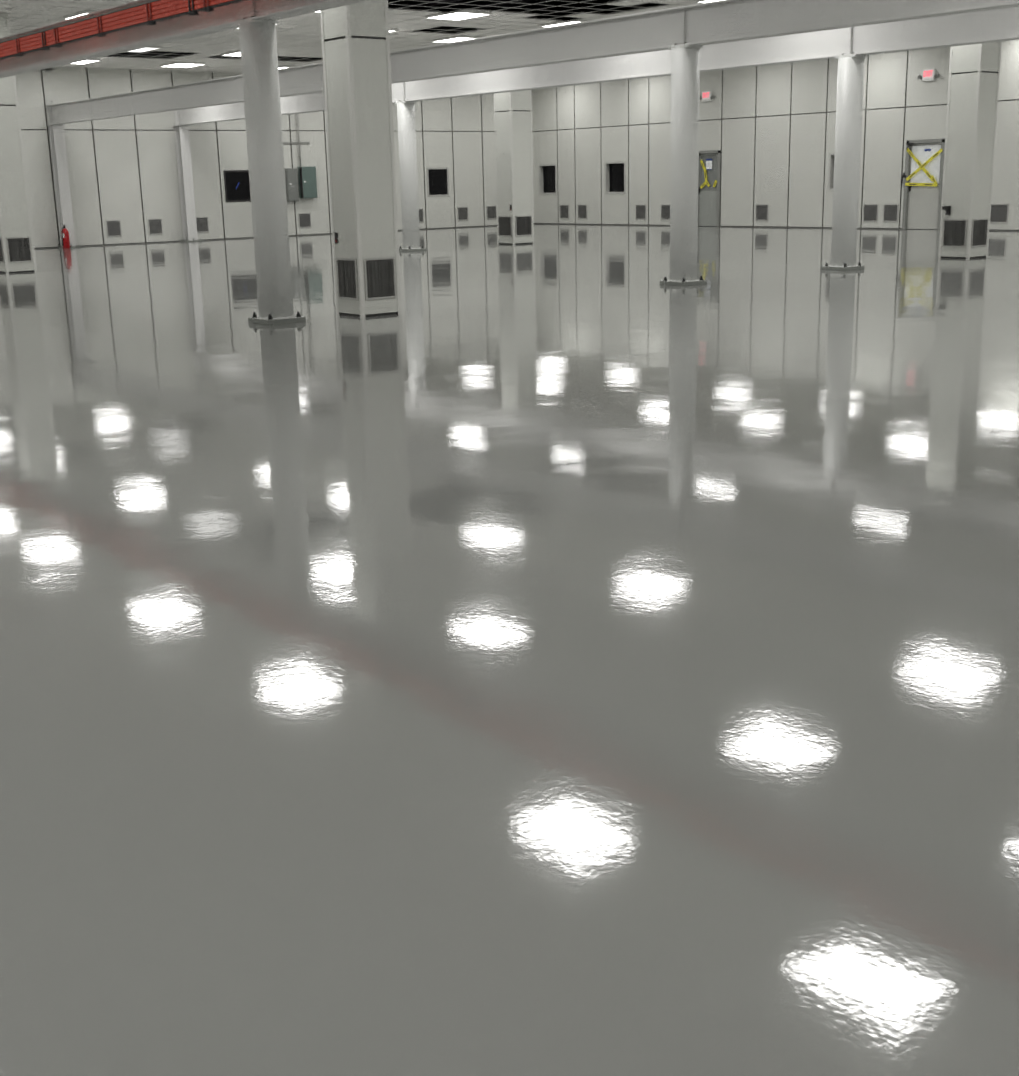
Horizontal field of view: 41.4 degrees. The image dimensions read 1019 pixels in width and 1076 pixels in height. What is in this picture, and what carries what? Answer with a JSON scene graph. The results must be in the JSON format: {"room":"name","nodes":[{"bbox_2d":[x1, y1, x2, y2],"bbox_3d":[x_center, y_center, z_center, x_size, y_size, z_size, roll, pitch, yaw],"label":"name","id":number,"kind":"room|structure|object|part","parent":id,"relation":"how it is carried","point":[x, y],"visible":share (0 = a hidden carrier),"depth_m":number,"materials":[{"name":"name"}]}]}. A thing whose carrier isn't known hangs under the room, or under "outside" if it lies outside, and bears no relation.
{"room":"clean room","nodes":[
{"label":"clean room","id":0,"kind":"room"},
{"bbox_2d":[15,51,535,247],"bbox_3d":[-13.265,-10.171,34.084,35.960,5.700,0.250,-13,19,-37],"label":"wall","id":1,"kind":"structure","parent":0,"point":[124,169],"depth_m":37.20,"materials":[{"name":"grey paint"}]},
{"bbox_2d":[106,220,121,236],"bbox_3d":[-10.696,-8.371,36.477,0.400,0.425,0.015,-13,19,-37],"label":"air vent","id":2,"kind":"object","parent":1,"relation":"in","point":[113,226],"visible":1,"depth_m":36.47,"materials":[{"name":"grey metal"}]},
{"bbox_2d":[148,218,162,234],"bbox_3d":[-9.761,-8.585,37.199,0.400,0.425,0.015,-13,19,-37],"label":"air vent","id":3,"kind":"object","parent":1,"relation":"in","point":[155,225],"visible":1,"depth_m":37.20,"materials":[{"name":"grey metal"}]},
{"bbox_2d":[196,217,208,232],"bbox_3d":[-8.671,-8.834,38.041,0.400,0.425,0.015,-13,19,-37],"label":"air vent","id":4,"kind":"object","parent":1,"relation":"in","point":[202,222],"visible":0.96,"depth_m":38.05,"materials":[{"name":"grey metal"}]},
{"bbox_2d":[223,170,250,201],"bbox_3d":[-7.763,-10.046,38.519,0.820,0.870,0.042,-13,19,-37],"label":"window","id":5,"kind":"structure","parent":1,"relation":"in","point":[237,184],"depth_m":38.51,"materials":[{"name":"black glass"}]},
{"bbox_2d":[34,223,535,248],"bbox_3d":[-13.122,-7.400,34.709,35.947,0.018,0.012,-13,19,-37],"label":"baseboard","id":6,"kind":"structure","parent":1,"relation":"attached to","point":[534,223],"depth_m":38.48,"materials":[{"name":"grey"}]},
{"bbox_2d":[285,168,298,200],"bbox_3d":[-6.372,-10.335,39.483,0.350,0.930,0.160,-13,19,-37],"label":"electrical panel","id":7,"kind":"object","parent":1,"relation":"attached to","point":[291,179],"visible":0.91,"depth_m":39.41,"materials":[{"name":"grey metal"}]},
{"bbox_2d":[283,142,309,143],"bbox_3d":[-6.232,-11.530,39.388,0.900,0.050,0.033,-13,19,-37],"label":"rail","id":8,"kind":"object","parent":1,"relation":"attached to","point":[283,142],"visible":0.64,"depth_m":39.36,"materials":[{"name":"grey metal"}]},
{"bbox_2d":[296,114,301,166],"bbox_3d":[-6.166,-12.127,39.259,0.080,2.552,0.089,-13,19,-37],"label":"conduit pipe","id":9,"kind":"object","parent":1,"relation":"attached to","point":[297,123],"visible":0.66,"depth_m":39.36,"materials":[{"name":"grey metal"}]},
{"bbox_2d":[298,213,310,227],"bbox_3d":[-6.074,-9.429,40.047,0.410,0.425,0.015,-13,19,-37],"label":"air vent","id":10,"kind":"object","parent":1,"relation":"in","point":[304,218],"visible":1,"depth_m":40.05,"materials":[{"name":"grey metal"}]},
{"bbox_2d":[298,166,316,197],"bbox_3d":[-5.951,-10.471,39.742,0.535,0.900,0.245,-13,19,-37],"label":"electrical panel","id":11,"kind":"object","parent":1,"relation":"attached to","point":[306,176],"visible":1,"depth_m":39.66,"materials":[{"name":"teal metal"}]},
{"bbox_3d":[-6.096,-10.412,39.530,0.034,0.862,0.085,-13,19,-37],"label":"switch handle","id":12,"kind":"part","parent":11,"relation":"part of","materials":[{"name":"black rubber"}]},
{"bbox_2d":[419,208,423,221],"bbox_3d":[-2.873,-10.161,42.519,0.390,0.425,0.015,-13,19,-37],"label":"air vent","id":13,"kind":"object","parent":1,"relation":"in","point":[421,216],"visible":0.4,"depth_m":42.59,"materials":[{"name":"grey metal"}]},
{"bbox_2d":[427,167,448,196],"bbox_3d":[-2.272,-11.283,42.764,0.840,0.890,0.042,-13,19,-37],"label":"window","id":14,"kind":"structure","parent":1,"relation":"in","point":[437,177],"depth_m":42.77,"materials":[{"name":"black glass"}]},
{"bbox_2d":[457,207,467,220],"bbox_3d":[-1.506,-10.474,43.574,0.420,0.425,0.015,-13,19,-37],"label":"air vent","id":15,"kind":"object","parent":1,"relation":"in","point":[462,212],"visible":1,"depth_m":43.57,"materials":[{"name":"grey metal"}]},
{"bbox_2d":[486,206,496,218],"bbox_3d":[-0.591,-10.683,44.281,0.410,0.425,0.015,-13,19,-37],"label":"air vent","id":16,"kind":"object","parent":1,"relation":"in","point":[491,212],"visible":0.98,"depth_m":44.29,"materials":[{"name":"grey metal"}]},
{"bbox_2d":[0,0,700,72],"bbox_3d":[0.210,-7.805,17.335,35.960,0.018,42.870,-13,19,-37],"label":"ceiling","id":17,"kind":"structure","parent":0,"point":[45,15],"depth_m":27.87,"materials":[{"name":"tile"}]},
{"bbox_2d":[62,11,94,18],"bbox_3d":[-7.549,-9.505,24.584,0.800,0.037,1.080,-13,19,-37],"label":"recessed light","id":18,"kind":"object","parent":17,"relation":"in","point":[83,12],"visible":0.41,"depth_m":24.27,"materials":[{"name":"white plastic"}]},
{"bbox_2d":[71,59,101,63],"bbox_3d":[-10.588,-11.673,33.032,0.800,0.037,1.080,-13,19,-37],"label":"recessed light","id":19,"kind":"object","parent":17,"relation":"in","point":[90,60],"visible":0.43,"depth_m":33.08,"materials":[{"name":"white plastic"}]},
{"bbox_2d":[75,60,94,63],"bbox_3d":[-10.588,-11.662,33.035,0.740,0.001,1.020,-13,19,-37],"label":"diffuser","id":20,"kind":"object","parent":19,"relation":"attached to","point":[86,61],"depth_m":33.26,"materials":[{"name":"white plastic"}]},
{"bbox_2d":[128,46,161,51],"bbox_3d":[-8.457,-11.041,30.459,0.800,0.037,1.080,-13,19,-37],"label":"recessed light","id":21,"kind":"object","parent":17,"relation":"in","point":[151,47],"visible":0.41,"depth_m":30.53,"materials":[{"name":"white plastic"}]},
{"bbox_2d":[130,48,157,51],"bbox_3d":[-8.457,-11.031,30.462,0.740,0.001,1.020,-13,19,-37],"label":"diffuser","id":22,"kind":"object","parent":21,"relation":"attached to","point":[143,49],"depth_m":30.58,"materials":[{"name":"white plastic"}]},
{"bbox_2d":[159,62,206,67],"bbox_3d":[-8.408,-12.172,34.716,0.800,0.037,1.080,-13,19,-37],"label":"recessed light","id":23,"kind":"object","parent":17,"relation":"in","point":[175,64],"visible":1,"depth_m":34.59,"materials":[{"name":"white plastic"}]},
{"bbox_2d":[163,64,202,66],"bbox_3d":[-8.407,-12.162,34.719,0.740,0.001,1.020,-13,19,-37],"label":"diffuser","id":24,"kind":"object","parent":23,"relation":"attached to","point":[174,65],"depth_m":34.76,"materials":[{"name":"white plastic"}]},
{"bbox_2d":[220,50,240,55],"bbox_3d":[-6.276,-11.540,32.143,0.800,0.037,1.080,-13,19,-37],"label":"recessed light","id":25,"kind":"object","parent":17,"relation":"in","point":[235,53],"visible":0.31,"depth_m":32.16,"materials":[{"name":"white plastic"}]},
{"bbox_2d":[228,52,240,55],"bbox_3d":[-6.276,-11.530,32.146,0.740,0.001,1.020,-13,19,-37],"label":"diffuser","id":26,"kind":"object","parent":25,"relation":"attached to","point":[235,54],"depth_m":32.21,"materials":[{"name":"white plastic"}]},
{"bbox_2d":[278,66,294,68],"bbox_3d":[-6.071,-12.706,36.520,0.800,0.037,1.080,-13,19,-37],"label":"recessed light","id":27,"kind":"object","parent":17,"relation":"in","point":[279,67],"visible":0.21,"depth_m":36.02,"materials":[{"name":"white plastic"}]},
{"bbox_2d":[0,0,694,72],"bbox_3d":[0.210,-7.793,17.338,35.960,0.005,42.870,-13,19,-37],"label":"trim","id":28,"kind":"structure","parent":17,"relation":"attached to","point":[237,69],"depth_m":27.37,"materials":[{"name":"grey metal"}]},
{"bbox_2d":[430,36,481,42],"bbox_3d":[-1.126,-11.139,30.165,0.800,0.037,1.080,-13,19,-37],"label":"recessed light","id":29,"kind":"object","parent":17,"relation":"in","point":[455,38],"visible":0.59,"depth_m":29.98,"materials":[{"name":"white plastic"}]},
{"bbox_2d":[435,38,473,42],"bbox_3d":[-1.126,-11.129,30.168,0.740,0.001,1.020,-13,19,-37],"label":"diffuser","id":30,"kind":"object","parent":29,"relation":"attached to","point":[455,39],"depth_m":30.15,"materials":[{"name":"white plastic"}]},
{"bbox_2d":[425,10,491,20],"bbox_3d":[-0.980,-9.971,25.749,0.800,0.037,1.080,-13,19,-37],"label":"recessed light","id":31,"kind":"object","parent":17,"relation":"in","point":[457,15],"visible":1,"depth_m":25.65,"materials":[{"name":"white plastic"}]},
{"bbox_2d":[431,13,486,19],"bbox_3d":[-0.979,-9.961,25.752,0.740,0.001,1.020,-13,19,-37],"label":"diffuser","id":32,"kind":"object","parent":31,"relation":"attached to","point":[455,16],"depth_m":25.78,"materials":[{"name":"white plastic"}]},
{"bbox_2d":[539,20,587,26],"bbox_3d":[1.263,-10.534,27.667,0.800,0.037,1.080,-13,19,-37],"label":"recessed light","id":33,"kind":"object","parent":17,"relation":"in","point":[567,21],"visible":0.48,"depth_m":27.42,"materials":[{"name":"white plastic"}]},
{"bbox_2d":[543,22,578,26],"bbox_3d":[1.263,-10.524,27.670,0.740,0.001,1.020,-13,19,-37],"label":"diffuser","id":34,"kind":"object","parent":33,"relation":"attached to","point":[569,22],"depth_m":27.57,"materials":[{"name":"white plastic"}]},
{"bbox_2d":[695,0,719,2],"bbox_3d":[4.021,-9.717,24.337,0.800,0.037,1.080,-13,19,-37],"label":"recessed light","id":35,"kind":"object","parent":17,"relation":"in","point":[696,1],"visible":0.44,"depth_m":24.46,"materials":[{"name":"white plastic"}]},
{"bbox_3d":[4.021,-9.717,24.337,0.800,0.037,1.080,-13,19,-37],"label":"light frame","id":36,"kind":"part","parent":35,"relation":"part of","materials":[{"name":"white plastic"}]},
{"bbox_2d":[0,224,1018,1075],"bbox_3d":[0.318,-3.317,18.525,36.560,0.200,43.470,-13,19,-37],"label":"floor","id":37,"kind":"structure","parent":0,"point":[563,659],"depth_m":4.20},
{"bbox_2d":[0,13,36,272],"bbox_3d":[-9.279,-7.166,24.683,0.578,4.527,0.578,-13,19,-37],"label":"column","id":38,"kind":"structure","parent":37,"relation":"on","point":[17,252],"depth_m":24.67,"materials":[{"name":"grey paint"}]},
{"bbox_2d":[0,238,4,262],"bbox_3d":[-9.457,-5.332,24.986,0.011,0.455,0.440,-13,19,-37],"label":"vent grille","id":39,"kind":"object","parent":38,"relation":"attached to","point":[2,240],"depth_m":24.83,"materials":[{"name":"grey metal"}]},
{"bbox_2d":[6,237,32,262],"bbox_3d":[-9.059,-5.330,24.942,0.440,0.455,0.011,-13,19,-37],"label":"vent grille","id":40,"kind":"object","parent":38,"relation":"attached to","point":[18,249],"depth_m":24.95,"materials":[{"name":"grey metal"}]},
{"bbox_2d":[47,124,80,247],"bbox_3d":[-11.658,-9.163,35.200,0.480,3.106,0.430,-13,19,-37],"label":"wall column","id":41,"kind":"structure","parent":37,"relation":"on","point":[56,131],"depth_m":35.11,"materials":[{"name":"silver metal"}]},
{"bbox_2d":[61,225,69,247],"bbox_3d":[-11.567,-7.848,35.140,0.190,0.590,0.216,-4,15,-10],"label":"fire extinguisher","id":42,"kind":"object","parent":37,"relation":"on","point":[64,233],"visible":1,"depth_m":35.09,"materials":[{"name":"red metal"}]},
{"bbox_2d":[174,125,201,241],"bbox_3d":[-8.930,-9.788,37.306,0.480,3.106,0.430,-13,19,-37],"label":"wall column","id":43,"kind":"structure","parent":37,"relation":"on","point":[182,138],"depth_m":37.26,"materials":[{"name":"white paint"}]},
{"bbox_2d":[236,19,305,324],"bbox_3d":[-2.593,-3.873,14.436,0.460,3.106,0.460,-13,19,-37],"label":"column","id":44,"kind":"structure","parent":37,"relation":"on","point":[258,42],"depth_m":14.28,"materials":[{"name":"silver metal"}]},
{"bbox_2d":[0,0,368,77],"bbox_3d":[-3.837,-5.991,15.419,0.260,0.688,41.370,-13,19,-37],"label":"steel beam","id":45,"kind":"structure","parent":44,"relation":"on","point":[223,18],"depth_m":15.83,"materials":[{"name":"red metal"}]},
{"bbox_2d":[0,0,245,59],"bbox_3d":[-3.632,-5.840,14.918,0.324,0.258,39.700,-13,19,-37],"label":"cable tray","id":46,"kind":"object","parent":45,"relation":"attached to","point":[151,12],"visible":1,"depth_m":16.09,"materials":[{"name":"red metal"}]},
{"bbox_3d":[-2.628,-5.360,14.041,0.300,0.029,0.370,-13,19,-37],"label":"cap plate","id":47,"kind":"part","parent":44,"relation":"part of","materials":[{"name":"paint"}]},
{"bbox_3d":[-2.557,-2.399,14.827,0.460,0.055,0.460,-13,19,-37],"label":"plate","id":48,"kind":"part","parent":44,"relation":"part of","materials":[{"name":"silver metal"}]},
{"bbox_2d":[320,0,400,317],"bbox_3d":[-1.661,-4.748,14.877,0.548,4.527,0.548,-13,19,-37],"label":"column","id":49,"kind":"structure","parent":37,"relation":"on","point":[355,37],"depth_m":14.84,"materials":[{"name":"grey paint"}]},
{"bbox_2d":[334,232,337,242],"bbox_3d":[-1.953,-3.385,15.220,0.007,0.120,0.060,-13,19,-37],"label":"outlet","id":50,"kind":"object","parent":49,"relation":"attached to","point":[335,233],"depth_m":15.22,"materials":[{"name":"black plastic"}]},
{"bbox_2d":[336,258,358,299],"bbox_3d":[-1.826,-2.917,15.189,0.014,0.455,0.410,-13,19,-37],"label":"vent grille","id":51,"kind":"object","parent":49,"relation":"attached to","point":[347,269],"depth_m":15.18,"materials":[{"name":"grey metal"}]},
{"bbox_2d":[364,257,396,299],"bbox_3d":[-1.450,-2.914,15.147,0.410,0.455,0.011,-13,19,-37],"label":"vent grille","id":52,"kind":"object","parent":49,"relation":"attached to","point":[380,273],"depth_m":15.15,"materials":[{"name":"grey metal"}]},
{"bbox_2d":[395,102,425,251],"bbox_3d":[-2.177,-7.787,29.154,0.460,3.106,0.460,-13,19,-37],"label":"column","id":53,"kind":"structure","parent":37,"relation":"on","point":[406,125],"depth_m":29.01,"materials":[{"name":"silver metal"}]},
{"bbox_3d":[-2.141,-6.313,29.545,0.460,0.055,0.460,-13,19,-37],"label":"plate","id":54,"kind":"part","parent":53,"relation":"part of","materials":[{"name":"silver metal"}]},
{"bbox_2d":[494,90,533,244],"bbox_3d":[0.095,-9.086,31.072,0.628,4.527,0.628,-13,19,-37],"label":"column","id":55,"kind":"structure","parent":37,"relation":"on","point":[512,110],"depth_m":31.00,"materials":[{"name":"grey paint"}]},
{"bbox_2d":[498,216,511,235],"bbox_3d":[-0.103,-7.247,31.360,0.011,0.455,0.490,-13,19,-37],"label":"vent grille","id":56,"kind":"object","parent":55,"relation":"attached to","point":[504,222],"depth_m":31.36,"materials":[{"name":"grey metal"}]},
{"bbox_2d":[515,215,531,235],"bbox_3d":[0.331,-7.245,31.312,0.490,0.455,0.011,-13,19,-37],"label":"vent grille","id":57,"kind":"object","parent":55,"relation":"attached to","point":[523,223],"depth_m":31.31,"materials":[{"name":"grey metal"}]},
{"bbox_2d":[660,45,706,285],"bbox_3d":[2.368,-5.009,18.267,0.460,3.106,0.460,-13,19,-37],"label":"column","id":58,"kind":"structure","parent":37,"relation":"on","point":[685,59],"depth_m":18.12,"materials":[{"name":"silver metal"}]},
{"bbox_2d":[46,0,1018,124],"bbox_3d":[1.124,-7.126,19.250,0.260,0.688,41.370,-13,19,-37],"label":"steel beam","id":59,"kind":"structure","parent":58,"relation":"on","point":[722,21],"depth_m":19.23,"materials":[{"name":"grey metal"}]},
{"bbox_3d":[2.404,-3.534,18.658,0.460,0.055,0.460,-13,19,-37],"label":"plate","id":60,"kind":"part","parent":58,"relation":"part of","materials":[{"name":"silver metal"}]},
{"bbox_3d":[2.333,-6.495,17.872,0.300,0.029,0.370,-13,19,-37],"label":"cap plate","id":61,"kind":"part","parent":58,"relation":"part of","materials":[{"name":"paint"}]},
{"bbox_2d":[822,55,867,270],"bbox_3d":[5.096,-5.633,20.374,0.460,3.106,0.460,-13,19,-37],"label":"column","id":62,"kind":"structure","parent":37,"relation":"on","point":[850,76],"depth_m":20.23,"materials":[{"name":"silver metal"}]},
{"bbox_2d":[174,7,1018,124],"bbox_3d":[3.850,-7.847,21.331,0.260,0.888,41.370,-13,19,-37],"label":"steel beam","id":63,"kind":"structure","parent":62,"relation":"on","point":[997,25],"depth_m":21.90,"materials":[{"name":"grey metal"}]},
{"bbox_3d":[5.132,-4.159,20.765,0.460,0.055,0.460,-13,19,-37],"label":"plate","id":64,"kind":"part","parent":62,"relation":"part of","materials":[{"name":"silver metal"}]},
{"bbox_3d":[5.061,-7.120,19.979,0.300,0.029,0.370,-13,19,-37],"label":"cap plate","id":65,"kind":"part","parent":62,"relation":"part of","materials":[{"name":"paint"}]},
{"bbox_2d":[938,41,1001,258],"bbox_3d":[7.612,-6.936,22.285,0.654,4.527,0.588,-13,19,-37],"label":"column","id":66,"kind":"structure","parent":37,"relation":"on","point":[974,69],"depth_m":22.25,"materials":[{"name":"grey paint"}]},
{"bbox_2d":[942,219,967,246],"bbox_3d":[7.457,-5.106,22.606,0.014,0.455,0.450,-13,19,-37],"label":"vent grille","id":67,"kind":"object","parent":66,"relation":"attached to","point":[954,231],"depth_m":22.60,"materials":[{"name":"grey metal"}]},
{"bbox_2d":[971,218,987,246],"bbox_3d":[7.861,-5.104,22.560,0.450,0.455,0.011,-13,19,-37],"label":"vent grille","id":68,"kind":"object","parent":66,"relation":"attached to","point":[979,226],"depth_m":22.55,"materials":[{"name":"grey metal"}]},
{"bbox_2d":[388,0,664,32],"bbox_3d":[0.182,-8.970,17.026,36.460,0.100,43.370,-13,19,-37],"label":"grid","id":69,"kind":"object","parent":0,"point":[544,4],"depth_m":34.60,"materials":[{"name":"grey metal"}]},
{"bbox_2d":[388,0,538,10],"bbox_3d":[-3.692,-11.053,26.613,9.080,0.590,19.010,-13,19,-37],"label":"trim","id":70,"kind":"structure","parent":69,"relation":"attached to","point":[432,3],"depth_m":29.34,"materials":[{"name":"grey metal"}]},
{"bbox_2d":[533,40,1018,229],"bbox_3d":[14.350,-9.394,28.658,0.250,5.700,42.870,-13,19,-37],"label":"wall","id":71,"kind":"structure","parent":0,"point":[773,127],"depth_m":37.42,"materials":[{"name":"grey paint"}]},
{"bbox_2d":[539,164,556,194],"bbox_3d":[1.326,-11.883,44.700,0.172,0.970,0.900,-13,19,-37],"label":"window","id":72,"kind":"structure","parent":71,"relation":"in","point":[547,172],"depth_m":44.83,"materials":[{"name":"grey glass"}]},
{"bbox_3d":[1.383,-11.896,44.745,0.015,0.860,0.790,-13,19,-37],"label":"pane","id":73,"kind":"part","parent":72,"relation":"part of","materials":[{"name":"black glass"}]},
{"bbox_2d":[560,205,568,218],"bbox_3d":[1.803,-10.713,44.292,0.015,0.445,0.450,-13,19,-37],"label":"air vent","id":74,"kind":"object","parent":71,"relation":"in","point":[564,209],"visible":1,"depth_m":44.30,"materials":[{"name":"grey metal"}]},
{"bbox_2d":[578,205,586,218],"bbox_3d":[2.358,-10.548,43.623,0.015,0.445,0.440,-13,19,-37],"label":"air vent","id":75,"kind":"object","parent":71,"relation":"in","point":[582,209],"visible":1,"depth_m":43.62,"materials":[{"name":"grey metal"}]},
{"bbox_2d":[605,161,625,193],"bbox_3d":[3.363,-11.280,42.241,0.172,0.970,0.940,-13,19,-37],"label":"window","id":76,"kind":"structure","parent":71,"relation":"in","point":[615,172],"depth_m":42.35,"materials":[{"name":"grey glass"}]},
{"bbox_3d":[3.421,-11.293,42.285,0.015,0.860,0.830,-13,19,-37],"label":"pane","id":77,"kind":"part","parent":76,"relation":"part of","materials":[{"name":"black glass"}]},
{"bbox_2d":[636,204,645,218],"bbox_3d":[4.047,-10.048,41.583,0.015,0.445,0.450,-13,19,-37],"label":"air vent","id":78,"kind":"object","parent":71,"relation":"in","point":[640,209],"visible":1,"depth_m":41.58,"materials":[{"name":"grey metal"}]},
{"bbox_2d":[661,204,669,219],"bbox_3d":[4.737,-9.844,40.751,0.015,0.445,0.450,-13,19,-37],"label":"air vent","id":79,"kind":"object","parent":71,"relation":"in","point":[665,208],"visible":0.72,"depth_m":40.78,"materials":[{"name":"grey metal"}]},
{"bbox_2d":[699,91,714,101],"bbox_3d":[5.644,-12.661,38.677,0.094,0.280,0.584,-13,19,-37],"label":"exit sign","id":80,"kind":"object","parent":71,"relation":"attached to","point":[706,95],"visible":0.98,"depth_m":38.65,"materials":[{"name":"white plastic"}]},
{"bbox_2d":[698,150,720,226],"bbox_3d":[5.779,-10.183,39.331,0.220,2.150,0.980,-13,19,-37],"label":"door","id":81,"kind":"structure","parent":71,"relation":"in","point":[708,197],"depth_m":39.33,"materials":[{"name":"grey metal"}]},
{"bbox_2d":[700,160,716,188],"bbox_3d":[5.785,-10.578,39.225,0.017,0.837,0.714,-13,19,-37],"label":"caution tape","id":82,"kind":"object","parent":81,"relation":"attached to","point":[701,161],"visible":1,"depth_m":39.33,"materials":[{"name":"yellow plastic"}]},
{"bbox_2d":[706,158,711,169],"bbox_3d":[5.790,-10.848,39.164,0.007,0.320,0.240,-13,19,-37],"label":"notice sheet","id":83,"kind":"object","parent":81,"relation":"attached to","point":[708,161],"visible":1,"depth_m":39.16,"materials":[{"name":"white paper"}]},
{"bbox_3d":[5.816,-10.628,39.252,0.010,0.990,0.678,-13,19,-37],"label":"pane","id":84,"kind":"part","parent":81,"relation":"part of","materials":[{"name":"grey glass"}]},
{"bbox_2d":[755,204,768,220],"bbox_3d":[7.090,-9.146,37.910,0.015,0.445,0.460,-13,19,-37],"label":"air vent","id":85,"kind":"object","parent":71,"relation":"in","point":[761,212],"visible":1,"depth_m":37.91,"materials":[{"name":"grey metal"}]},
{"bbox_2d":[536,223,1018,230],"bbox_3d":[14.318,-6.623,29.303,0.012,0.015,42.857,-13,19,-37],"label":"baseboard","id":86,"kind":"structure","parent":71,"relation":"attached to","point":[536,223],"depth_m":37.58,"materials":[{"name":"grey"}]},
{"bbox_2d":[828,153,834,190],"bbox_3d":[8.848,-9.674,35.615,0.172,0.970,0.920,-13,19,-37],"label":"window","id":87,"kind":"structure","parent":71,"relation":"in","point":[831,155],"depth_m":35.91,"materials":[{"name":"grey"}]},
{"bbox_2d":[863,204,877,221],"bbox_3d":[9.397,-8.463,35.125,0.015,0.445,0.460,-13,19,-37],"label":"air vent","id":88,"kind":"object","parent":71,"relation":"in","point":[870,211],"visible":1,"depth_m":35.12,"materials":[{"name":"grey metal"}]},
{"bbox_2d":[883,204,898,221],"bbox_3d":[9.789,-8.347,34.652,0.015,0.445,0.450,-13,19,-37],"label":"air vent","id":89,"kind":"object","parent":71,"relation":"in","point":[890,211],"visible":1,"depth_m":34.65,"materials":[{"name":"grey metal"}]},
{"bbox_2d":[901,138,944,229],"bbox_3d":[10.342,-8.850,33.816,0.220,2.190,1.219,-13,19,-37],"label":"door","id":90,"kind":"structure","parent":71,"relation":"in","point":[921,204],"depth_m":33.92,"materials":[{"name":"grey metal"}]},
{"bbox_2d":[905,148,942,185],"bbox_3d":[10.319,-9.250,33.650,0.016,0.945,1.067,-13,19,-37],"label":"caution tape","id":91,"kind":"object","parent":90,"relation":"attached to","point":[932,178],"visible":1,"depth_m":33.69,"materials":[{"name":"yellow plastic"}]},
{"bbox_2d":[910,145,940,183],"bbox_3d":[10.382,-9.309,33.671,0.007,0.930,0.838,-13,19,-37],"label":"sheet","id":92,"kind":"object","parent":90,"relation":"attached to","point":[922,153],"visible":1,"depth_m":33.65,"materials":[{"name":"white paper"}]},
{"bbox_2d":[917,69,938,81],"bbox_3d":[10.268,-11.348,33.077,0.094,0.280,0.584,-13,19,-37],"label":"exit sign","id":93,"kind":"object","parent":71,"relation":"attached to","point":[927,74],"visible":1,"depth_m":33.06,"materials":[{"name":"white plastic"}]},
{"bbox_2d":[990,204,1008,222],"bbox_3d":[11.723,-7.774,32.317,0.015,0.445,0.480,-13,19,-37],"label":"air vent","id":94,"kind":"object","parent":71,"relation":"in","point":[999,212],"visible":0.94,"depth_m":32.31,"materials":[{"name":"grey metal"}]}
]}

